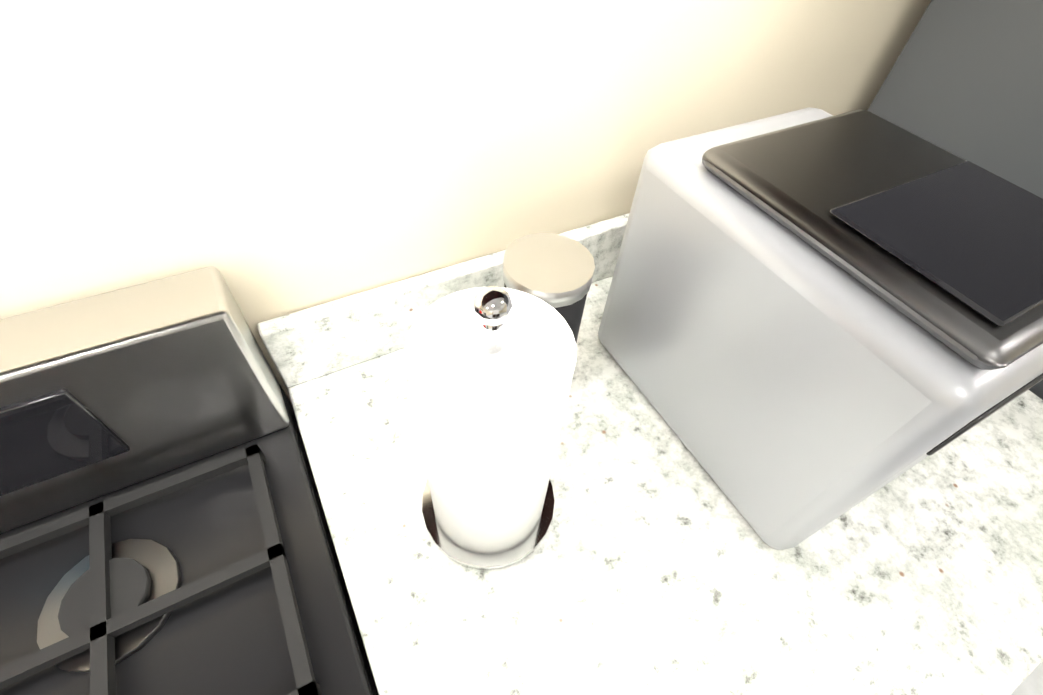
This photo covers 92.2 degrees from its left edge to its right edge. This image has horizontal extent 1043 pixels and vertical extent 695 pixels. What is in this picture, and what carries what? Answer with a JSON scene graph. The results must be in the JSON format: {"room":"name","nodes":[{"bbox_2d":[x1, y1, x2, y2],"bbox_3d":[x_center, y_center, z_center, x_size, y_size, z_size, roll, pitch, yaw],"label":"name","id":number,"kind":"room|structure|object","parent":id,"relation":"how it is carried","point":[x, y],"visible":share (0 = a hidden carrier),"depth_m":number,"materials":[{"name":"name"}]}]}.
{"room":"kitchen","nodes":[
{"label":"kitchen","id":0,"kind":"room"},
{"bbox_2d":[0,0,930,406],"bbox_3d":[-0.435,-0.177,0.390,6.580,2.450,0.150,-21,55,-20],"label":"wall","id":1,"kind":"structure","parent":0,"point":[272,158],"depth_m":0.47,"materials":[{"name":"paint"}]},
{"bbox_2d":[1011,661,1042,694],"bbox_3d":[1.153,3.046,-0.561,6.580,0.050,7.150,-21,55,-20],"label":"floor","id":2,"kind":"structure","parent":0,"point":[1031,683],"depth_m":1.26,"materials":[{"name":"tile"}]},
{"bbox_2d":[0,266,378,694],"bbox_3d":[-0.447,0.635,0.586,0.674,1.105,0.724,-21,55,-20],"label":"range","id":3,"kind":"object","parent":2,"relation":"on","point":[164,529],"visible":0.9,"depth_m":0.46,"materials":[{"name":"silver metal"}]},
{"bbox_2d":[257,213,1042,694],"bbox_3d":[0.220,0.372,0.923,0.890,1.009,0.643,-21,55,-20],"label":"countertop","id":4,"kind":"structure","parent":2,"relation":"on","point":[653,563],"depth_m":0.40,"materials":[{"name":"white stone"}]},
{"bbox_2d":[405,286,576,570],"bbox_3d":[-0.026,0.066,0.422,0.140,0.313,0.140,-21,55,-20],"label":"paper towel roll","id":5,"kind":"object","parent":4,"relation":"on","point":[490,369],"visible":1,"depth_m":0.35,"materials":[{"name":"paper"},{"name":"chrome"}]},
{"bbox_2d":[503,233,594,342],"bbox_3d":[0.023,-0.027,0.584,0.094,0.190,0.094,-21,55,-20],"label":"canister","id":6,"kind":"object","parent":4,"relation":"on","point":[555,271],"visible":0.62,"depth_m":0.51,"materials":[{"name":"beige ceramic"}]},
{"bbox_2d":[598,107,1042,549],"bbox_3d":[0.296,-0.037,0.531,0.250,0.317,0.343,-21,55,-20],"label":"ice maker","id":7,"kind":"object","parent":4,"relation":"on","point":[814,320],"visible":0.98,"depth_m":0.41,"materials":[{"name":"silver metal"}]},
{"bbox_2d":[867,0,1042,399],"bbox_3d":[0.992,-0.083,0.964,0.738,1.618,0.640,-21,55,-20],"label":"refrigerator","id":8,"kind":"object","parent":2,"relation":"on","point":[964,79],"depth_m":0.66,"materials":[{"name":"grey metal"}]}
]}

